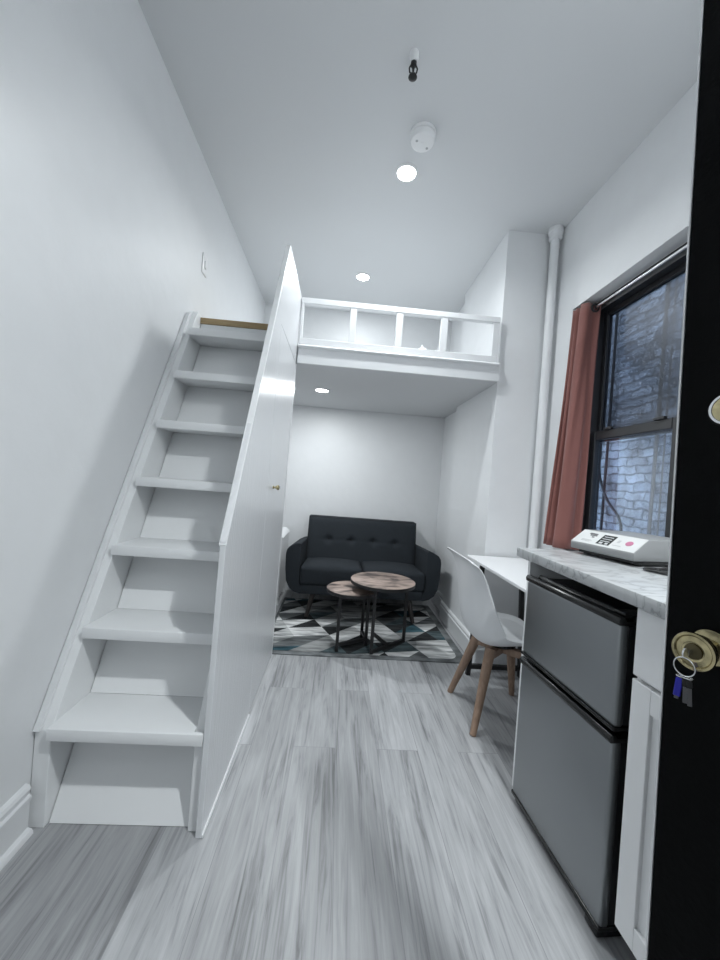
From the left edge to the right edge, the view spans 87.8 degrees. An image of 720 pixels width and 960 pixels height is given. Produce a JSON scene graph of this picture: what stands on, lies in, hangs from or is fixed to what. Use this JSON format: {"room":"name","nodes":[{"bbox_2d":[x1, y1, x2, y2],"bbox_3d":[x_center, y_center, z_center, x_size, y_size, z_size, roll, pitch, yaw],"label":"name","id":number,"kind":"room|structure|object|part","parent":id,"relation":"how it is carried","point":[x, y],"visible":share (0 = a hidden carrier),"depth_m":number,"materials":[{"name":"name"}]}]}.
{"room":"studio apartment","nodes":[
{"label":"studio apartment","id":0,"kind":"room"},
{"bbox_2d":[0,0,264,807],"bbox_3d":[-1.021,-0.365,1.747,0.100,2.925,4.400,4,0,-3],"label":"wall","id":1,"kind":"structure","parent":0,"point":[111,203],"depth_m":1.23,"materials":[{"name":"paint"}]},
{"bbox_2d":[0,783,32,870],"bbox_3d":[-0.987,1.022,0.417,0.034,0.155,1.498,4,0,-3],"label":"baseboard","id":2,"kind":"structure","parent":1,"relation":"attached to","point":[15,831],"depth_m":1.11,"materials":[{"name":"white paint"}]},
{"bbox_2d":[201,252,207,277],"bbox_3d":[-0.922,-1.279,2.229,0.012,0.116,0.072,4,0,-3],"label":"wall plate","id":3,"kind":"object","parent":1,"relation":"attached to","point":[204,258],"visible":1,"depth_m":2.22,"materials":[{"name":"white plastic"}]},
{"bbox_2d":[0,590,636,959],"bbox_3d":[0.100,1.215,1.208,2.515,0.060,5.600,4,0,-3],"label":"floor","id":4,"kind":"structure","parent":0,"point":[358,813],"depth_m":1.16,"materials":[{"name":"grey laminate"}]},
{"bbox_2d":[28,311,266,830],"bbox_3d":[-0.736,0.100,1.798,0.541,2.040,1.250,4,0,-3],"label":"staircase","id":5,"kind":"structure","parent":4,"relation":"on","point":[101,755],"depth_m":1.43,"materials":[{"name":"white paint"}]},
{"bbox_2d":[195,245,301,837],"bbox_3d":[-0.438,-0.023,1.810,0.062,2.331,1.242,4,0,-3],"label":"wall","id":6,"kind":"structure","parent":4,"relation":"on","point":[250,541],"depth_m":1.58,"materials":[{"name":"white paint"}]},
{"bbox_3d":[-0.483,0.184,2.109,0.029,1.885,0.596,4,0,-3],"label":"closet door","id":7,"kind":"part","parent":6,"relation":"part of","materials":[{"name":"white paint"}]},
{"bbox_3d":[-0.501,0.191,2.419,0.035,1.898,0.020,4,0,-3],"label":"hinge post","id":8,"kind":"part","parent":6,"relation":"part of","materials":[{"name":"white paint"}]},
{"bbox_2d":[276,527,289,604],"bbox_3d":[-0.793,0.799,3.583,0.147,0.648,0.440,4,0,-3],"label":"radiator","id":9,"kind":"object","parent":4,"relation":"on","point":[285,533],"visible":0.32,"depth_m":3.51,"materials":[{"name":"white metal"}]},
{"bbox_2d":[272,597,462,663],"bbox_3d":[0.003,1.179,3.051,1.395,0.008,1.150,4,0,-3],"label":"rug","id":10,"kind":"object","parent":4,"relation":"on","point":[426,639],"visible":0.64,"depth_m":2.88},
{"bbox_2d":[326,581,378,651],"bbox_3d":[-0.067,0.969,2.681,0.373,0.396,0.373,4,0,-3],"label":"coffee table","id":11,"kind":"object","parent":10,"relation":"on","point":[341,589],"visible":0.74,"depth_m":2.61,"materials":[{"name":"brown wood"}]},
{"bbox_3d":[-0.146,0.974,2.537,0.021,0.374,0.021,4,0,-3],"label":"leg","id":12,"kind":"part","parent":11,"relation":"part of","materials":[{"name":"black metal"}]},
{"bbox_3d":[0.024,0.988,2.799,0.021,0.374,0.021,4,0,-3],"label":"leg","id":13,"kind":"part","parent":11,"relation":"part of","materials":[{"name":"black metal"}]},
{"bbox_3d":[0.053,0.989,2.668,0.021,0.374,0.021,4,0,-3],"label":"leg","id":14,"kind":"part","parent":11,"relation":"part of","materials":[{"name":"black metal"}]},
{"bbox_2d":[285,514,440,623],"bbox_3d":[0.011,0.781,3.463,1.296,0.787,0.760,4,0,-2],"label":"sofa","id":15,"kind":"object","parent":10,"relation":"on","point":[335,548],"visible":0.98,"depth_m":3.54,"materials":[{"name":"grey fabric"}]},
{"bbox_3d":[-0.560,0.724,3.442,0.148,0.416,0.725,4,0,-2],"label":"arm","id":16,"kind":"part","parent":15,"relation":"part of","materials":[{"name":"grey fabric"}]},
{"bbox_3d":[-0.416,1.038,3.134,0.049,0.207,0.107,4,0,27],"label":"leg","id":17,"kind":"part","parent":15,"relation":"part of","materials":[{"name":"black wood"}]},
{"bbox_2d":[299,557,362,585],"bbox_3d":[-0.249,0.794,3.345,0.518,0.171,0.545,4,0,-2],"label":"seat cushion","id":18,"kind":"object","parent":15,"relation":"on","point":[313,571],"depth_m":3.09,"materials":[{"name":"grey fabric"}]},
{"bbox_3d":[0.015,0.603,3.703,1.056,0.425,0.282,4,0,-2],"label":"backrest","id":19,"kind":"part","parent":15,"relation":"part of","materials":[{"name":"grey fabric"}]},
{"bbox_2d":[361,561,424,591],"bbox_3d":[0.275,0.834,3.367,0.518,0.171,0.545,4,0,-2],"label":"seat cushion","id":20,"kind":"object","parent":15,"relation":"on","point":[414,570],"depth_m":3.18,"materials":[{"name":"grey fabric"}]},
{"bbox_3d":[0.421,1.102,3.170,0.049,0.207,0.107,4,0,-32],"label":"leg","id":21,"kind":"part","parent":15,"relation":"part of","materials":[{"name":"black wood"}]},
{"bbox_3d":[0.584,0.811,3.490,0.148,0.416,0.725,4,0,-2],"label":"arm","id":22,"kind":"part","parent":15,"relation":"part of","materials":[{"name":"grey fabric"}]},
{"bbox_2d":[351,572,415,654],"bbox_3d":[0.146,0.947,2.668,0.461,0.474,0.461,4,0,-3],"label":"coffee table","id":23,"kind":"object","parent":10,"relation":"on","point":[383,582],"visible":1,"depth_m":2.61,"materials":[{"name":"brown wood"}]},
{"bbox_3d":[0.091,0.953,2.538,0.021,0.452,0.021,4,0,-3],"label":"leg","id":24,"kind":"part","parent":23,"relation":"part of","materials":[{"name":"black metal"}]},
{"bbox_3d":[0.338,0.973,2.775,0.021,0.452,0.021,4,0,-3],"label":"leg","id":25,"kind":"part","parent":23,"relation":"part of","materials":[{"name":"black metal"}]},
{"bbox_2d":[447,547,523,736],"bbox_3d":[0.728,0.820,1.983,0.495,0.837,0.477,4,0,-3],"label":"desk chair","id":26,"kind":"object","parent":4,"relation":"on","point":[499,633],"visible":0.81,"depth_m":1.87,"materials":[{"name":"white plastic"}]},
{"bbox_3d":[0.587,1.034,2.105,0.180,0.390,0.052,4,0,39],"label":"leg","id":27,"kind":"part","parent":26,"relation":"part of","materials":[{"name":"brown wood"}]},
{"bbox_3d":[0.601,1.035,1.847,0.052,0.390,0.180,4,0,45],"label":"leg","id":28,"kind":"part","parent":26,"relation":"part of","materials":[{"name":"brown wood"}]},
{"bbox_3d":[0.746,0.890,1.984,0.209,0.036,0.196,4,0,-3],"label":"cross frame","id":29,"kind":"part","parent":26,"relation":"part of","materials":[{"name":"brown wood"}]},
{"bbox_3d":[0.746,0.861,1.984,0.150,0.024,0.150,4,0,-3],"label":"seat mount","id":30,"kind":"part","parent":26,"relation":"part of","materials":[{"name":"black plastic"}]},
{"bbox_3d":[0.853,1.055,2.123,0.052,0.388,0.167,4,0,33],"label":"leg","id":31,"kind":"part","parent":26,"relation":"part of","materials":[{"name":"brown wood"}]},
{"bbox_2d":[465,555,527,677],"bbox_3d":[0.892,0.877,2.015,0.378,0.741,0.925,4,0,-3],"label":"desk","id":32,"kind":"object","parent":4,"relation":"on","point":[514,571],"visible":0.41,"depth_m":2.29,"materials":[{"name":"white laminate"}]},
{"bbox_3d":[0.731,0.874,2.374,0.071,0.724,0.025,4,0,-3],"label":"leg","id":33,"kind":"part","parent":32,"relation":"part of","materials":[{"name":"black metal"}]},
{"bbox_3d":[1.028,0.897,2.390,0.063,0.723,0.025,4,0,-3],"label":"leg","id":34,"kind":"part","parent":32,"relation":"part of","materials":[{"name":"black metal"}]},
{"bbox_2d":[512,561,572,784],"bbox_3d":[0.920,0.789,1.514,0.551,0.915,0.018,4,0,-3],"label":"end panel","id":35,"kind":"object","parent":4,"relation":"on","point":[534,569],"visible":0.14,"depth_m":1.50,"materials":[{"name":"white laminate"}]},
{"bbox_2d":[524,224,563,613],"bbox_3d":[1.183,-0.196,2.465,0.094,2.924,0.094,4,0,-3],"label":"riser pipe","id":36,"kind":"object","parent":4,"relation":"on","point":[555,233],"visible":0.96,"depth_m":2.44,"materials":[{"name":"white metal"}]},
{"bbox_2d":[511,575,637,937],"bbox_3d":[0.880,0.808,1.243,0.508,0.870,0.449,4,0,-7],"label":"refrigerator","id":37,"kind":"object","parent":4,"relation":"on","point":[577,675],"visible":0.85,"depth_m":1.12,"materials":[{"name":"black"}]},
{"bbox_3d":[0.633,1.194,1.217,0.058,0.014,0.449,4,0,-7],"label":"trim","id":38,"kind":"part","parent":37,"relation":"part of","materials":[{"name":"black plastic"}]},
{"bbox_3d":[0.641,0.944,1.216,0.030,0.499,0.447,4,0,-7],"label":"door","id":39,"kind":"part","parent":37,"relation":"part of","materials":[{"name":"silver metal"}]},
{"bbox_3d":[0.668,0.689,1.218,0.064,0.022,0.449,4,0,-7],"label":"handle","id":40,"kind":"part","parent":37,"relation":"part of","materials":[{"name":"black plastic"}]},
{"bbox_3d":[0.672,0.664,1.218,0.061,0.013,0.449,4,0,-7],"label":"trim","id":41,"kind":"part","parent":37,"relation":"part of","materials":[{"name":"black plastic"}]},
{"bbox_3d":[0.673,0.522,1.218,0.030,0.276,0.447,4,0,-7],"label":"freezer door","id":42,"kind":"part","parent":37,"relation":"part of","materials":[{"name":"silver metal"}]},
{"bbox_3d":[0.694,0.377,1.219,0.064,0.023,0.449,4,0,-7],"label":"handle","id":43,"kind":"part","parent":37,"relation":"part of","materials":[{"name":"black plastic"}]},
{"bbox_2d":[614,608,664,959],"bbox_3d":[0.946,0.789,0.712,0.595,0.914,0.507,4,0,-3],"label":"base cabinet","id":44,"kind":"object","parent":4,"relation":"on","point":[632,898],"visible":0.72,"depth_m":0.90,"materials":[{"name":"white laminate"}]},
{"bbox_2d":[517,547,667,618],"bbox_3d":[0.969,0.315,1.000,0.601,0.035,1.092,4,0,-3],"label":"countertop","id":45,"kind":"structure","parent":44,"relation":"on","point":[631,584],"depth_m":1.13,"materials":[{"name":"grey stone"}]},
{"bbox_2d":[571,529,669,566],"bbox_3d":[1.030,0.256,1.426,0.307,0.094,0.258,4,0,-17],"label":"countertop appliance","id":46,"kind":"object","parent":45,"relation":"on","point":[637,549],"visible":0.91,"depth_m":1.33,"materials":[{"name":"grey plastic"}]},
{"bbox_3d":[0.918,0.224,1.391,0.067,0.047,0.252,4,0,-17],"label":"control panel","id":47,"kind":"part","parent":46,"relation":"part of","materials":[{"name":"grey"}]},
{"bbox_2d":[643,567,667,575],"bbox_3d":[1.046,0.293,1.169,0.262,0.018,0.144,4,0,3],"label":"power cord","id":48,"kind":"object","parent":45,"relation":"on","point":[663,570],"visible":0.43,"depth_m":1.20,"materials":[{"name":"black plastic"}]},
{"bbox_3d":[0.688,0.809,0.698,0.007,0.512,0.385,4,0,-3],"label":"inset panel","id":49,"kind":"part","parent":44,"relation":"part of","materials":[{"name":"white laminate"}]},
{"bbox_3d":[0.716,0.406,0.699,0.019,0.167,0.493,4,0,-3],"label":"drawer","id":50,"kind":"part","parent":44,"relation":"part of","materials":[{"name":"white laminate"}]},
{"bbox_2d":[264,303,451,552],"bbox_3d":[0.114,-0.273,3.962,2.415,2.925,0.100,4,0,-3],"label":"wall","id":51,"kind":"structure","parent":0,"point":[342,463],"depth_m":3.91,"materials":[{"name":"paint"}]},
{"bbox_2d":[285,580,290,589],"bbox_3d":[-0.227,1.090,3.884,1.935,0.155,0.021,4,0,-3],"label":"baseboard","id":52,"kind":"structure","parent":51,"relation":"attached to","point":[286,584],"depth_m":3.85,"materials":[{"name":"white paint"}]},
{"bbox_2d":[200,317,499,417],"bbox_3d":[-0.027,-0.784,3.027,1.953,0.122,1.749,4,0,-3],"label":"platform","id":53,"kind":"object","parent":51,"relation":"attached to","point":[356,379],"visible":0.7,"depth_m":2.63,"materials":[{"name":"white paint"}]},
{"bbox_2d":[314,388,329,391],"bbox_3d":[-0.315,-0.743,3.102,0.128,0.007,0.128,4,0,-3],"label":"ceiling light","id":54,"kind":"object","parent":53,"relation":"attached to","point":[315,389],"visible":1,"depth_m":3.08,"materials":[{"name":"white plastic"}]},
{"bbox_3d":[0.261,-0.811,2.442,1.321,0.028,0.039,4,0,-3],"label":"ledge moulding","id":55,"kind":"part","parent":53,"relation":"part of","materials":[{"name":"white paint"}]},
{"bbox_2d":[299,297,500,361],"bbox_3d":[0.269,-0.976,2.458,1.309,0.301,0.038,4,0,-3],"label":"loft railing","id":56,"kind":"object","parent":53,"relation":"on","point":[354,307],"visible":0.97,"depth_m":2.44,"materials":[{"name":"white paint"}]},
{"bbox_3d":[-0.375,-1.027,2.424,0.016,0.227,0.032,4,0,-3],"label":"post","id":57,"kind":"part","parent":56,"relation":"part of","materials":[{"name":"white paint"}]},
{"bbox_3d":[-0.048,-1.002,2.442,0.042,0.227,0.032,4,0,-3],"label":"post","id":58,"kind":"part","parent":56,"relation":"part of","materials":[{"name":"white paint"}]},
{"bbox_3d":[0.259,-0.847,2.459,1.309,0.041,0.036,4,0,-3],"label":"rail","id":59,"kind":"part","parent":56,"relation":"part of","materials":[{"name":"white paint"}]},
{"bbox_3d":[0.255,-0.980,2.458,0.043,0.227,0.032,4,0,-3],"label":"post","id":60,"kind":"part","parent":56,"relation":"part of","materials":[{"name":"white paint"}]},
{"bbox_3d":[0.279,-1.108,2.459,1.309,0.037,0.038,4,0,-3],"label":"rail","id":61,"kind":"part","parent":56,"relation":"part of","materials":[{"name":"white paint"}]},
{"bbox_3d":[0.551,-0.957,2.475,0.045,0.227,0.032,4,0,-3],"label":"post","id":62,"kind":"part","parent":56,"relation":"part of","materials":[{"name":"white paint"}]},
{"bbox_3d":[0.898,-0.930,2.493,0.044,0.227,0.032,4,0,-3],"label":"post","id":63,"kind":"part","parent":56,"relation":"part of","materials":[{"name":"white paint"}]},
{"bbox_2d":[138,0,701,321],"bbox_3d":[0.326,-1.762,1.218,2.515,0.060,5.600,4,0,-3],"label":"ceiling","id":64,"kind":"structure","parent":0,"point":[301,115],"depth_m":1.78,"materials":[{"name":"white paint"}]},
{"bbox_2d":[356,273,369,280],"bbox_3d":[0.026,-1.745,3.219,0.128,0.007,0.128,4,0,-3],"label":"recessed light","id":65,"kind":"object","parent":64,"relation":"in","point":[360,276],"visible":1,"depth_m":3.21,"materials":[{"name":"white plastic"}]},
{"bbox_2d":[395,163,417,181],"bbox_3d":[0.263,-1.730,2.111,0.128,0.007,0.128,4,0,-3],"label":"recessed light","id":66,"kind":"object","parent":64,"relation":"in","point":[405,172],"visible":1,"depth_m":2.10,"materials":[{"name":"white plastic"}]},
{"bbox_2d":[408,48,418,81],"bbox_3d":[0.218,-1.684,1.524,0.039,0.109,0.038,4,0,-3],"label":"sprinkler","id":67,"kind":"object","parent":64,"relation":"attached to","point":[414,53],"visible":1,"depth_m":1.52,"materials":[{"name":"black metal"}]},
{"bbox_3d":[0.217,-1.674,1.524,0.034,0.058,0.024,4,0,29],"label":"frame","id":68,"kind":"part","parent":67,"relation":"part of","materials":[{"name":"black metal"}]},
{"bbox_2d":[410,121,435,152],"bbox_3d":[0.313,-1.703,1.870,0.128,0.054,0.128,4,0,-3],"label":"smoke detector","id":69,"kind":"object","parent":64,"relation":"attached to","point":[422,134],"visible":1,"depth_m":1.84,"materials":[{"name":"white plastic"}]},
{"bbox_3d":[0.315,-1.722,1.870,0.128,0.016,0.128,4,0,-3],"label":"mount plate","id":70,"kind":"part","parent":69,"relation":"part of","materials":[{"name":"white plastic"}]},
{"bbox_2d":[434,81,696,629],"bbox_3d":[1.181,-0.198,1.817,0.512,2.925,4.300,4,0,-3],"label":"wall","id":71,"kind":"structure","parent":0,"point":[639,216],"depth_m":2.51,"materials":[{"name":"paint"}]},
{"bbox_2d":[431,590,517,664],"bbox_3d":[0.904,1.174,3.222,0.363,0.155,1.466,4,0,-3],"label":"baseboard","id":72,"kind":"structure","parent":71,"relation":"attached to","point":[452,623],"depth_m":2.85,"materials":[{"name":"white paint"}]},
{"bbox_2d":[578,242,686,550],"bbox_3d":[1.397,-0.308,1.869,0.092,1.458,0.862,4,0,-3],"label":"window","id":73,"kind":"structure","parent":71,"relation":"in","point":[675,267],"depth_m":2.09,"materials":[{"name":"black metal"}]},
{"bbox_3d":[1.353,0.051,1.895,0.033,0.655,0.587,4,0,-3],"label":"sash","id":74,"kind":"part","parent":73,"relation":"part of","materials":[{"name":"black metal"}]},
{"bbox_3d":[1.438,-0.599,1.899,0.032,0.763,0.587,4,0,-3],"label":"sash","id":75,"kind":"part","parent":73,"relation":"part of","materials":[{"name":"black metal"}]},
{"bbox_2d":[593,244,686,309],"bbox_3d":[1.377,-0.995,1.867,0.026,0.025,0.860,4,0,-3],"label":"curtain rod","id":76,"kind":"object","parent":71,"relation":"attached to","point":[683,248],"visible":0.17,"depth_m":1.81,"materials":[{"name":"silver metal"}]},
{"bbox_2d":[543,302,600,549],"bbox_3d":[1.232,-0.317,2.214,0.129,1.428,0.222,4,0,-37],"label":"curtain","id":77,"kind":"object","parent":76,"relation":"hanging from","point":[564,519],"visible":0.94,"depth_m":2.16,"materials":[{"name":"red fabric"}]},
{"bbox_3d":[0.262,-0.274,-0.327,2.245,2.925,0.120,4,0,-3],"label":"wall","id":78,"kind":"structure","parent":0,"visible":0},
{"bbox_2d":[645,0,719,959],"bbox_3d":[0.652,0.189,0.171,0.094,2.037,0.890,4,-1,-24],"label":"door","id":79,"kind":"structure","parent":78,"relation":"in","point":[683,920],"depth_m":0.55,"materials":[{"name":"black paint"}]},
{"bbox_2d":[673,648,695,706],"bbox_3d":[0.432,0.260,0.500,0.022,0.074,0.023,4,0,32],"label":"ring","id":80,"kind":"object","parent":79,"relation":"hanging from","point":[687,685],"visible":1,"depth_m":0.49,"materials":[{"name":"silver metal"}]},
{"bbox_3d":[0.430,0.284,0.495,0.005,0.021,0.002,4,0,37],"label":"key blade","id":81,"kind":"part","parent":80,"relation":"part of","materials":[{"name":"grey metal"}]},
{"bbox_3d":[0.432,0.285,0.491,0.006,0.023,0.002,4,0,37],"label":"key blade","id":82,"kind":"part","parent":80,"relation":"part of","materials":[{"name":"grey metal"}]},
{"bbox_3d":[0.471,0.233,0.515,0.050,0.050,0.050,4,-1,-24],"label":"knob","id":83,"kind":"part","parent":79,"relation":"part of","materials":[{"name":"gold metal"}]},
{"label":"outside","id":84,"kind":"structure","parent":0,"visible":0},
{"bbox_2d":[596,272,685,536],"bbox_3d":[2.406,-0.889,3.635,0.150,9.500,11.000,4,0,-3],"label":"wall","id":85,"kind":"structure","parent":84,"point":[640,324],"depth_m":3.11,"materials":[{"name":"brick"}]},
{"bbox_2d":[599,313,618,529],"bbox_3d":[2.311,-0.897,3.445,0.024,5.500,0.054,4,0,-3],"label":"cable","id":86,"kind":"object","parent":85,"relation":"attached to","point":[617,314],"visible":0.29,"depth_m":3.42,"materials":[{"name":"black plastic"}]},
{"bbox_2d":[600,469,621,530],"bbox_3d":[2.218,0.002,3.349,0.022,1.710,0.415,4,0,-3],"label":"cable","id":87,"kind":"object","parent":85,"relation":"attached to","point":[601,483],"visible":0.33,"depth_m":3.29,"materials":[{"name":"black plastic"}]},
{"bbox_2d":[647,282,669,534],"bbox_3d":[2.340,-0.896,2.915,0.026,5.500,0.056,4,0,-3],"label":"cable","id":88,"kind":"object","parent":85,"relation":"attached to","point":[667,291],"visible":0.27,"depth_m":2.89,"materials":[{"name":"grey plastic"}]},
{"bbox_2d":[656,277,677,535],"bbox_3d":[2.349,-0.896,2.840,0.012,5.500,0.034,4,0,-3],"label":"cable","id":89,"kind":"object","parent":85,"relation":"attached to","point":[675,299],"visible":0.29,"depth_m":2.83,"materials":[{"name":"grey plastic"}]}
]}

